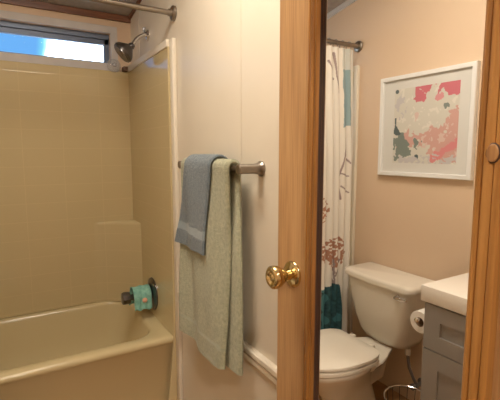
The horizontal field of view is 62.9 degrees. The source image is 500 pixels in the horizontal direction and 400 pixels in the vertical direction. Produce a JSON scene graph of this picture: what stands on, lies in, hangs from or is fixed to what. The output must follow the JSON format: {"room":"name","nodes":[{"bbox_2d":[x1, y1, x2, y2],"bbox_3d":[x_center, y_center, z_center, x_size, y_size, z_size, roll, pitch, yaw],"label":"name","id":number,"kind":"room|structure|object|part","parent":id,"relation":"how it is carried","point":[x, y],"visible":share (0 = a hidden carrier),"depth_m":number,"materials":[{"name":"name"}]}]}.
{"room":"bathroom","nodes":[
{"label":"bathroom","id":0,"kind":"room"},
{"bbox_2d":[0,3,131,71],"bbox_3d":[-1.420,-0.009,2.381,1.480,2.320,0.100,-4,8,-30],"label":"wall","id":1,"kind":"structure","parent":0,"point":[123,29],"depth_m":2.44,"materials":[{"name":"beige paint"}]},
{"bbox_2d":[0,10,118,71],"bbox_3d":[-1.414,-0.903,2.257,1.316,0.268,0.087,-4,8,-30],"label":"window","id":2,"kind":"structure","parent":1,"relation":"in","point":[19,42],"depth_m":2.41,"materials":[{"name":"paint"}]},
{"bbox_3d":[-1.426,-0.886,2.280,1.192,0.124,0.004,-4,8,-30],"label":"pane","id":3,"kind":"part","parent":2,"relation":"part of","materials":[{"name":"clear glass"}]},
{"bbox_3d":[-1.425,-0.908,2.275,1.232,0.180,0.045,-4,8,-30],"label":"sash","id":4,"kind":"part","parent":2,"relation":"part of","materials":[{"name":"grey metal"}]},
{"bbox_2d":[0,0,130,22],"bbox_3d":[-1.390,-1.090,2.203,1.480,0.037,0.016,-4,8,-30],"label":"trim","id":5,"kind":"structure","parent":1,"relation":"attached to","point":[24,3],"depth_m":2.39,"materials":[{"name":"brown wood"}]},
{"bbox_2d":[33,0,136,15],"bbox_3d":[-0.744,-1.210,1.091,1.680,0.496,2.790,-4,8,-30],"label":"ceiling","id":6,"kind":"structure","parent":0,"point":[82,4],"depth_m":2.41,"materials":[{"name":"white paint"}]},
{"bbox_2d":[130,0,279,399],"bbox_3d":[0.586,-0.209,0.511,0.100,3.157,5.300,-4,8,-30],"label":"wall","id":7,"kind":"structure","parent":0,"point":[205,32],"depth_m":1.49,"materials":[{"name":"paint"}]},
{"bbox_2d":[114,27,148,62],"bbox_3d":[-0.654,-0.859,2.257,0.185,0.198,0.122,-4,8,-30],"label":"shower fixture","id":8,"kind":"object","parent":7,"relation":"attached to","point":[124,50],"visible":1,"depth_m":2.23,"materials":[{"name":"silver metal"}]},
{"bbox_3d":[-0.619,-0.892,2.271,0.085,0.078,0.021,-4,8,-30],"label":"arm","id":9,"kind":"part","parent":8,"relation":"part of","materials":[{"name":"silver metal"}]},
{"bbox_2d":[129,0,141,18],"bbox_3d":[-0.091,-1.220,1.430,0.012,0.438,2.604,-4,8,-30],"label":"trim","id":10,"kind":"structure","parent":7,"relation":"attached to","point":[131,14],"depth_m":2.48,"materials":[{"name":"brown wood"}]},
{"bbox_2d":[137,10,139,57],"bbox_3d":[-0.664,-0.983,2.442,0.002,0.310,0.018,-4,8,-30],"label":"trim","id":11,"kind":"structure","parent":7,"relation":"attached to","point":[137,10],"depth_m":2.44,"materials":[{"name":"plastic"}]},
{"bbox_2d":[169,38,182,399],"bbox_3d":[-0.369,0.208,2.061,0.022,1.965,0.042,-4,8,-30],"label":"trim","id":12,"kind":"structure","parent":7,"relation":"attached to","point":[172,42],"depth_m":2.02,"materials":[{"name":"beige"}]},
{"bbox_2d":[178,161,264,175],"bbox_3d":[-0.135,-0.128,1.557,0.089,0.052,0.577,-4,8,-30],"label":"towel bar","id":13,"kind":"object","parent":7,"relation":"attached to","point":[258,168],"visible":0.52,"depth_m":1.33,"materials":[{"name":"silver metal"}]},
{"bbox_2d":[179,158,242,375],"bbox_3d":[-0.163,0.224,1.584,0.076,0.769,0.480,-4,8,-30],"label":"bath towel","id":14,"kind":"object","parent":13,"relation":"hanging from","point":[211,283],"visible":0.68,"depth_m":1.46,"materials":[{"name":"fabric"}]},
{"bbox_2d":[175,154,227,254],"bbox_3d":[-0.196,0.008,1.616,0.103,0.378,0.342,-4,8,-30],"label":"hand towel","id":15,"kind":"object","parent":14,"relation":"hanging from","point":[191,229],"visible":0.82,"depth_m":1.54,"materials":[{"name":"grey fabric"}]},
{"bbox_3d":[-0.001,-0.101,1.333,0.089,0.052,0.052,-4,8,-30],"label":"post","id":16,"kind":"part","parent":13,"relation":"part of","materials":[{"name":"silver metal"}]},
{"bbox_2d":[178,291,276,384],"bbox_3d":[0.106,0.581,1.299,0.021,0.058,1.816,-4,8,-30],"label":"trim","id":17,"kind":"structure","parent":7,"relation":"attached to","point":[264,365],"depth_m":1.41,"materials":[{"name":"beige"}]},
{"bbox_2d":[238,0,241,206],"bbox_3d":[-0.036,-0.348,1.449,0.002,1.732,0.018,-4,8,-30],"label":"trim","id":18,"kind":"structure","parent":7,"relation":"attached to","point":[239,1],"depth_m":1.44,"materials":[{"name":"plastic"}]},
{"bbox_3d":[-0.529,1.465,0.055,2.720,0.060,5.320,-4,8,-30],"label":"floor","id":19,"kind":"structure","parent":0,"visible":0},
{"bbox_2d":[0,301,172,399],"bbox_3d":[-1.203,0.953,2.126,1.476,0.470,0.748,-4,8,-30],"label":"bathtub","id":20,"kind":"object","parent":19,"relation":"on","point":[104,350],"visible":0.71,"depth_m":2.15,"materials":[{"name":"beige plastic"}]},
{"bbox_2d":[0,39,176,399],"bbox_3d":[-1.200,0.210,2.034,1.478,1.965,0.759,-4,8,-30],"label":"tub surround","id":21,"kind":"object","parent":19,"relation":"on","point":[86,188],"visible":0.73,"depth_m":2.43,"materials":[{"name":"beige plastic"}]},
{"bbox_3d":[-1.386,-0.042,2.321,1.478,1.457,0.029,-4,8,-30],"label":"panel","id":22,"kind":"part","parent":21,"relation":"part of","materials":[{"name":"beige plastic"}]},
{"bbox_2d":[107,59,120,71],"bbox_3d":[-0.838,-0.831,2.524,0.084,0.083,0.034,-4,8,-30],"label":"cup","id":23,"kind":"object","parent":21,"relation":"attached to","point":[113,65],"visible":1,"depth_m":2.52,"materials":[{"name":"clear plastic"}]},
{"bbox_2d":[122,66,127,71],"bbox_3d":[-0.787,-0.821,2.572,0.027,0.030,0.048,-4,8,-30],"label":"wood block","id":24,"kind":"object","parent":21,"relation":"on","point":[124,68],"visible":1,"depth_m":2.55,"materials":[{"name":"brown wood"}]},
{"bbox_2d":[121,277,157,309],"bbox_3d":[-0.647,0.555,2.359,0.180,0.188,0.188,-4,8,-30],"label":"shower valve","id":25,"kind":"object","parent":21,"relation":"attached to","point":[126,297],"visible":0.47,"depth_m":2.33,"materials":[{"name":"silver metal"}]},
{"bbox_3d":[-0.696,0.558,2.330,0.068,0.068,0.072,-4,8,-30],"label":"handle","id":26,"kind":"part","parent":25,"relation":"part of","materials":[{"name":"silver metal"}]},
{"bbox_2d":[129,284,151,310],"bbox_3d":[-0.633,0.559,2.365,0.105,0.128,0.141,-4,8,-30],"label":"washcloth","id":27,"kind":"object","parent":25,"relation":"on","point":[142,294],"visible":0.96,"depth_m":2.33,"materials":[{"name":"teal fabric"}]},
{"bbox_3d":[-0.569,-0.049,2.363,0.029,1.461,0.729,-4,8,-30],"label":"panel","id":28,"kind":"part","parent":21,"relation":"part of","materials":[{"name":"beige plastic"}]},
{"bbox_3d":[-0.410,0.948,2.155,0.084,0.470,0.010,-4,8,-30],"label":"leg","id":29,"kind":"part","parent":21,"relation":"part of","materials":[{"name":"beige plastic"}]},
{"bbox_3d":[-0.078,0.060,0.012,1.580,2.740,0.090,-4,8,-30],"label":"wall","id":30,"kind":"structure","parent":0,"visible":0},
{"bbox_2d":[265,0,499,399],"bbox_3d":[0.273,0.297,0.767,0.160,2.068,0.744,-4,8,-30],"label":"door","id":31,"kind":"structure","parent":30,"relation":"in","point":[287,277],"depth_m":0.99,"materials":[{"name":"brown wood"}]},
{"bbox_3d":[0.073,0.185,0.992,0.058,0.057,0.057,-4,8,-30],"label":"knob","id":32,"kind":"part","parent":31,"relation":"part of","materials":[{"name":"gold metal"}]},
{"bbox_2d":[302,0,499,399],"bbox_3d":[0.237,0.172,0.765,0.022,1.656,0.424,-4,8,-30],"label":"wall mirror","id":33,"kind":"object","parent":31,"relation":"attached to","point":[402,258],"visible":1,"depth_m":0.71,"materials":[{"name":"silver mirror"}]},
{"bbox_3d":[0.139,0.153,0.930,0.020,1.656,0.038,-4,8,-30],"label":"frame rail","id":34,"kind":"part","parent":33,"relation":"part of","materials":[{"name":"brown wood"}]},
{"bbox_3d":[0.336,0.192,0.600,0.020,1.656,0.038,-4,8,-30],"label":"frame rail","id":35,"kind":"part","parent":33,"relation":"part of","materials":[{"name":"brown wood"}]},
{"bbox_3d":[-1.431,-0.040,0.837,0.100,2.744,2.720,-4,8,-30],"label":"wall","id":36,"kind":"structure","parent":0,"visible":0},
{"bbox_2d":[84,0,176,20],"bbox_3d":[-0.994,-0.838,1.560,1.479,0.068,0.068,-4,8,-30],"label":"shower rod","id":37,"kind":"object","parent":36,"relation":"attached to","point":[172,12],"visible":1,"depth_m":1.85,"materials":[{"name":"silver metal"}]},
{"bbox_3d":[-0.994,-0.838,1.560,1.472,0.025,0.025,-4,8,-30],"label":"rod","id":38,"kind":"part","parent":37,"relation":"part of","materials":[{"name":"silver metal"}]}
]}

